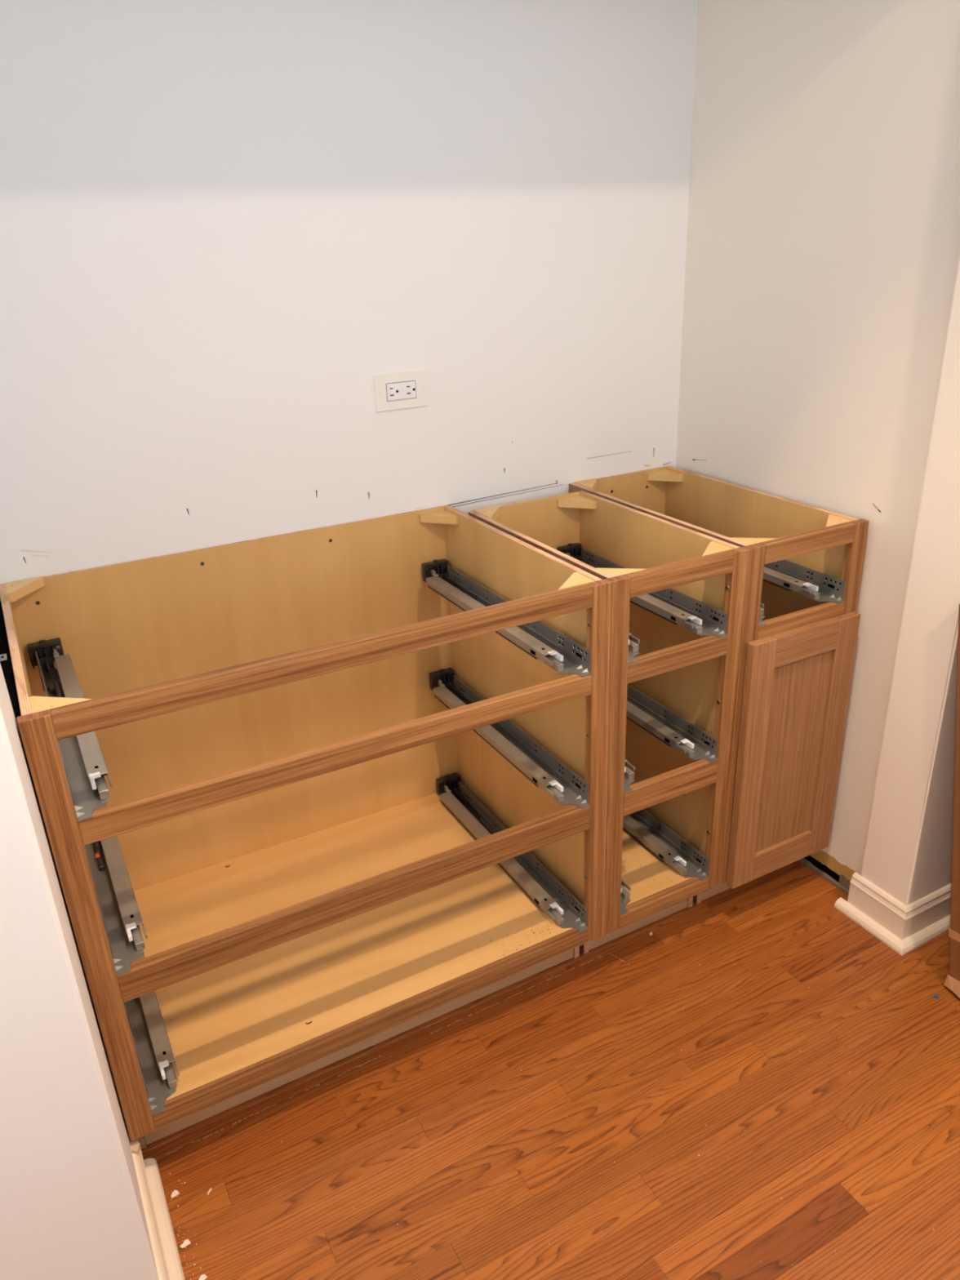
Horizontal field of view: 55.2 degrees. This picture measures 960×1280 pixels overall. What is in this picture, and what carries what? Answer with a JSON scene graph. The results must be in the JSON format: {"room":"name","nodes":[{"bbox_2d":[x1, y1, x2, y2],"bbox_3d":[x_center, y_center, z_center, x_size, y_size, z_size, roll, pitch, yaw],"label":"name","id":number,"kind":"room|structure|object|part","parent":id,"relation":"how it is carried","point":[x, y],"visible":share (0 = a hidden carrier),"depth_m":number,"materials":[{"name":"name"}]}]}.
{"room":"kitchen","nodes":[
{"label":"kitchen","id":0,"kind":"room"},
{"bbox_2d":[0,663,159,1279],"bbox_3d":[-1.699,0.031,0.361,2.598,2.630,0.280,-14,26,-25],"label":"wall","id":1,"kind":"structure","parent":0,"point":[72,1208],"depth_m":1.11,"materials":[{"name":"white paint"}]},
{"bbox_2d":[128,1133,185,1279],"bbox_3d":[-0.973,1.016,1.173,1.128,0.102,0.306,-14,26,-25],"label":"baseboard","id":2,"kind":"structure","parent":1,"relation":"attached to","point":[165,1250],"depth_m":1.42,"materials":[{"name":"paint"}]},
{"bbox_3d":[-0.971,1.054,1.190,1.128,0.019,0.306,-14,26,-25],"label":"shoe moulding","id":3,"kind":"part","parent":2,"relation":"part of","materials":[{"name":"paint"}]},
{"bbox_2d":[0,0,698,608],"bbox_3d":[-0.676,-0.571,1.645,2.950,2.630,0.100,-14,26,-25],"label":"wall","id":4,"kind":"structure","parent":0,"point":[220,219],"depth_m":1.75,"materials":[{"name":"white paint"}]},
{"bbox_2d":[370,367,428,413],"bbox_3d":[-0.164,-0.517,1.903,0.124,0.081,0.007,-14,26,-25],"label":"wall outlet","id":5,"kind":"object","parent":4,"relation":"attached to","point":[403,389],"visible":1,"depth_m":1.90,"materials":[{"name":"plastic"}]},
{"bbox_2d":[386,380,416,401],"bbox_3d":[-0.163,-0.516,1.902,0.067,0.036,0.001,-14,26,-25],"label":"receptacle","id":6,"kind":"object","parent":5,"relation":"attached to","point":[396,390],"depth_m":1.90,"materials":[{"name":"white plastic"}]},
{"bbox_2d":[141,860,959,1279],"bbox_3d":[0.804,1.465,0.172,6.200,0.051,5.350,-14,26,-25],"label":"floor","id":7,"kind":"structure","parent":0,"point":[481,1162],"depth_m":1.58,"materials":[{"name":"brown wood"}]},
{"bbox_2d":[0,601,128,1133],"bbox_3d":[-0.764,0.410,1.586,0.092,0.868,0.557,-14,26,-25],"label":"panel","id":8,"kind":"object","parent":7,"relation":"on","point":[6,662],"visible":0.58,"depth_m":1.35,"materials":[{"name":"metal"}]},
{"bbox_3d":[-0.721,0.028,1.375,0.022,0.002,0.025,-14,26,-25],"label":"latch plate","id":9,"kind":"part","parent":8,"relation":"part of","materials":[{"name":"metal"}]},
{"bbox_2d":[170,1190,179,1198],"bbox_3d":[-0.500,0.908,1.506,0.013,0.001,0.012,-14,26,-25],"label":"flake","id":10,"kind":"object","parent":7,"relation":"on","point":[175,1193],"visible":1,"depth_m":1.50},
{"bbox_2d":[179,1239,191,1248],"bbox_3d":[-0.459,0.940,1.429,0.016,0.001,0.011,-14,26,-25],"label":"flake","id":11,"kind":"object","parent":7,"relation":"on","point":[187,1242],"visible":1,"depth_m":1.43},
{"bbox_2d":[199,1274,207,1279],"bbox_3d":[-0.417,0.960,1.379,0.010,0.001,0.011,12,28,30],"label":"flake","id":12,"kind":"object","parent":7,"relation":"on","point":[203,1277],"visible":1,"depth_m":1.38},
{"bbox_2d":[0,505,611,1149],"bbox_3d":[-0.311,0.301,1.781,0.922,0.878,0.610,-14,26,-25],"label":"base cabinet","id":13,"kind":"object","parent":7,"relation":"on","point":[424,693],"visible":1,"depth_m":1.80,"materials":[{"name":"brown wood"}]},
{"bbox_3d":[-0.710,0.398,1.599,0.012,0.875,0.591,-14,26,-25],"label":"panel","id":14,"kind":"part","parent":13,"relation":"part of","materials":[{"name":"brown wood"}]},
{"bbox_3d":[-0.650,0.131,1.497,0.013,0.015,0.518,-14,26,-25],"label":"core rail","id":15,"kind":"part","parent":13,"relation":"part of","materials":[{"name":"metal"}]},
{"bbox_3d":[-0.640,0.380,1.606,0.013,0.015,0.518,-14,26,-25],"label":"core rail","id":16,"kind":"part","parent":13,"relation":"part of","materials":[{"name":"metal"}]},
{"bbox_3d":[-0.629,0.647,1.722,0.013,0.015,0.518,-14,26,-25],"label":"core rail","id":17,"kind":"part","parent":13,"relation":"part of","materials":[{"name":"metal"}]},
{"bbox_3d":[-0.457,0.149,2.004,0.887,0.761,0.006,-14,26,-25],"label":"panel","id":18,"kind":"part","parent":13,"relation":"part of","materials":[{"name":"brown wood"}]},
{"bbox_3d":[-0.185,0.017,1.374,0.844,0.038,0.019,-14,26,-25],"label":"rail","id":19,"kind":"part","parent":13,"relation":"part of","materials":[{"name":"brown wood"}]},
{"bbox_3d":[-0.179,0.169,1.440,0.844,0.039,0.019,-14,26,-25],"label":"rail","id":20,"kind":"part","parent":13,"relation":"part of","materials":[{"name":"brown wood"}]},
{"bbox_3d":[-0.303,0.571,1.906,0.887,0.012,0.585,-14,26,-25],"label":"panel","id":21,"kind":"part","parent":13,"relation":"part of","materials":[{"name":"brown wood"}]},
{"bbox_3d":[-0.169,0.424,1.552,0.844,0.052,0.019,-14,26,-25],"label":"rail","id":22,"kind":"part","parent":13,"relation":"part of","materials":[{"name":"brown wood"}]},
{"bbox_3d":[-0.158,0.682,1.664,0.844,0.034,0.019,-14,26,-25],"label":"rail","id":23,"kind":"part","parent":13,"relation":"part of","materials":[{"name":"brown wood"}]},
{"bbox_3d":[0.080,0.200,1.980,0.012,0.875,0.591,-14,26,-25],"label":"panel","id":24,"kind":"part","parent":13,"relation":"part of","materials":[{"name":"brown wood"}]},
{"bbox_2d":[489,921,558,955],"bbox_3d":[0.086,0.587,1.818,0.126,0.001,0.056,-14,26,-25],"label":"sawdust","id":25,"kind":"object","parent":13,"relation":"on","point":[531,922],"visible":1,"depth_m":1.82},
{"bbox_3d":[0.019,-0.037,1.821,0.013,0.015,0.518,-14,26,-25],"label":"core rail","id":26,"kind":"part","parent":13,"relation":"part of","materials":[{"name":"metal"}]},
{"bbox_3d":[0.029,0.212,1.929,0.013,0.015,0.518,-14,26,-25],"label":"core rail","id":27,"kind":"part","parent":13,"relation":"part of","materials":[{"name":"metal"}]},
{"bbox_3d":[0.040,0.479,2.046,0.013,0.015,0.518,-14,26,-25],"label":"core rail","id":28,"kind":"part","parent":13,"relation":"part of","materials":[{"name":"metal"}]},
{"bbox_2d":[168,955,946,1279],"bbox_3d":[0.280,0.853,1.560,1.464,0.001,0.806,-14,26,-25],"label":"crumbs","id":29,"kind":"object","parent":7,"relation":"on","point":[787,956],"visible":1,"depth_m":1.46,"materials":[{"name":"white paint"}]},
{"bbox_2d":[467,490,750,954],"bbox_3d":[0.249,0.177,2.013,0.311,0.878,0.535,-14,26,-25],"label":"base cabinet","id":30,"kind":"object","parent":7,"relation":"on","point":[678,593],"visible":0.54,"depth_m":1.89,"materials":[{"name":"brown wood"}]},
{"bbox_3d":[0.121,0.038,2.205,0.275,0.761,0.006,-14,26,-25],"label":"panel","id":31,"kind":"part","parent":30,"relation":"part of","materials":[{"name":"brown wood"}]},
{"bbox_3d":[0.119,0.207,1.960,0.012,0.875,0.516,-14,26,-25],"label":"panel","id":32,"kind":"part","parent":30,"relation":"part of","materials":[{"name":"brown wood"}]},
{"bbox_3d":[0.199,0.455,2.084,0.013,0.015,0.453,-14,26,-25],"label":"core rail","id":33,"kind":"part","parent":30,"relation":"part of","materials":[{"name":"metal"}]},
{"bbox_3d":[0.188,0.189,1.968,0.013,0.015,0.453,-14,26,-25],"label":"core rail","id":34,"kind":"part","parent":30,"relation":"part of","materials":[{"name":"metal"}]},
{"bbox_3d":[0.178,-0.060,1.859,0.013,0.015,0.453,-14,26,-25],"label":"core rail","id":35,"kind":"part","parent":30,"relation":"part of","materials":[{"name":"metal"}]},
{"bbox_3d":[0.257,0.448,2.137,0.275,0.012,0.510,-14,26,-25],"label":"panel","id":36,"kind":"part","parent":30,"relation":"part of","materials":[{"name":"brown wood"}]},
{"bbox_3d":[0.371,0.144,2.082,0.012,0.875,0.516,-14,26,-25],"label":"panel","id":37,"kind":"part","parent":30,"relation":"part of","materials":[{"name":"brown wood"}]},
{"bbox_3d":[0.384,0.546,1.926,0.232,0.034,0.019,-14,26,-25],"label":"rail","id":38,"kind":"part","parent":30,"relation":"part of","materials":[{"name":"brown wood"}]},
{"bbox_3d":[0.373,0.287,1.813,0.232,0.052,0.019,-14,26,-25],"label":"rail","id":39,"kind":"part","parent":30,"relation":"part of","materials":[{"name":"brown wood"}]},
{"bbox_3d":[0.363,0.032,1.702,0.232,0.039,0.019,-14,26,-25],"label":"rail","id":40,"kind":"part","parent":30,"relation":"part of","materials":[{"name":"brown wood"}]},
{"bbox_3d":[0.357,-0.119,1.636,0.232,0.038,0.019,-14,26,-25],"label":"rail","id":41,"kind":"part","parent":30,"relation":"part of","materials":[{"name":"brown wood"}]},
{"bbox_3d":[0.331,0.422,2.148,0.013,0.015,0.453,-14,26,-25],"label":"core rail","id":42,"kind":"part","parent":30,"relation":"part of","materials":[{"name":"metal"}]},
{"bbox_3d":[0.320,0.156,2.032,0.013,0.015,0.453,-14,26,-25],"label":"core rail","id":43,"kind":"part","parent":30,"relation":"part of","materials":[{"name":"metal"}]},
{"bbox_3d":[0.310,-0.093,1.923,0.013,0.015,0.453,-14,26,-25],"label":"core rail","id":44,"kind":"part","parent":30,"relation":"part of","materials":[{"name":"metal"}]},
{"bbox_2d":[568,466,869,904],"bbox_3d":[0.511,0.099,2.167,0.313,0.878,0.631,-14,26,-25],"label":"base cabinet","id":45,"kind":"object","parent":7,"relation":"on","point":[802,620],"visible":0.48,"depth_m":1.93,"materials":[{"name":"brown wood"}]},
{"bbox_3d":[0.359,-0.057,2.399,0.277,0.761,0.006,-14,26,-25],"label":"panel","id":46,"kind":"part","parent":45,"relation":"part of","materials":[{"name":"brown wood"}]},
{"bbox_3d":[0.374,0.126,2.123,0.012,0.875,0.591,-14,26,-25],"label":"panel","id":47,"kind":"part","parent":45,"relation":"part of","materials":[{"name":"brown wood"}]},
{"bbox_3d":[0.628,0.062,2.245,0.012,0.875,0.591,-14,26,-25],"label":"panel","id":48,"kind":"part","parent":45,"relation":"part of","materials":[{"name":"brown wood"}]},
{"bbox_3d":[0.434,-0.141,2.021,0.013,0.015,0.518,-14,26,-25],"label":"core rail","id":49,"kind":"part","parent":45,"relation":"part of","materials":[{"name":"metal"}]},
{"bbox_3d":[0.665,0.474,2.037,0.170,0.064,0.020,-14,26,-25],"label":"door rail","id":50,"kind":"part","parent":45,"relation":"part of","materials":[{"name":"brown wood"}]},
{"bbox_3d":[0.655,0.239,1.936,0.186,0.465,0.005,-14,26,-25],"label":"door","id":51,"kind":"part","parent":45,"relation":"part of","materials":[{"name":"brown wood"}]},
{"bbox_3d":[0.637,-0.036,1.835,0.235,0.039,0.019,-14,26,-25],"label":"rail","id":52,"kind":"part","parent":45,"relation":"part of","materials":[{"name":"brown wood"}]},
{"bbox_3d":[0.568,-0.175,2.086,0.013,0.015,0.518,-14,26,-25],"label":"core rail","id":53,"kind":"part","parent":45,"relation":"part of","materials":[{"name":"metal"}]},
{"bbox_3d":[0.647,0.005,1.832,0.170,0.064,0.020,-14,26,-25],"label":"door rail","id":54,"kind":"part","parent":45,"relation":"part of","materials":[{"name":"brown wood"}]},
{"bbox_3d":[0.631,-0.188,1.769,0.235,0.038,0.019,-14,26,-25],"label":"rail","id":55,"kind":"part","parent":45,"relation":"part of","materials":[{"name":"brown wood"}]},
{"bbox_2d":[943,604,959,998],"bbox_3d":[1.171,0.274,1.782,0.567,0.816,0.295,-14,26,-25],"label":"carton","id":56,"kind":"object","parent":7,"relation":"on","point":[952,982],"visible":1,"depth_m":1.77,"materials":[{"name":"brown cardboard"}]},
{"bbox_2d":[675,0,959,906],"bbox_3d":[1.548,-0.926,2.253,2.070,2.630,0.897,-14,26,-25],"label":"wall","id":57,"kind":"structure","parent":0,"point":[820,353],"depth_m":1.82,"materials":[{"name":"beige paint"}]},
{"bbox_2d":[834,872,951,955],"bbox_3d":[1.327,0.470,2.221,1.101,0.096,0.181,-14,26,-25],"label":"baseboard","id":58,"kind":"structure","parent":57,"relation":"attached to","point":[904,928],"depth_m":1.98,"materials":[{"name":"paint"}]}
]}

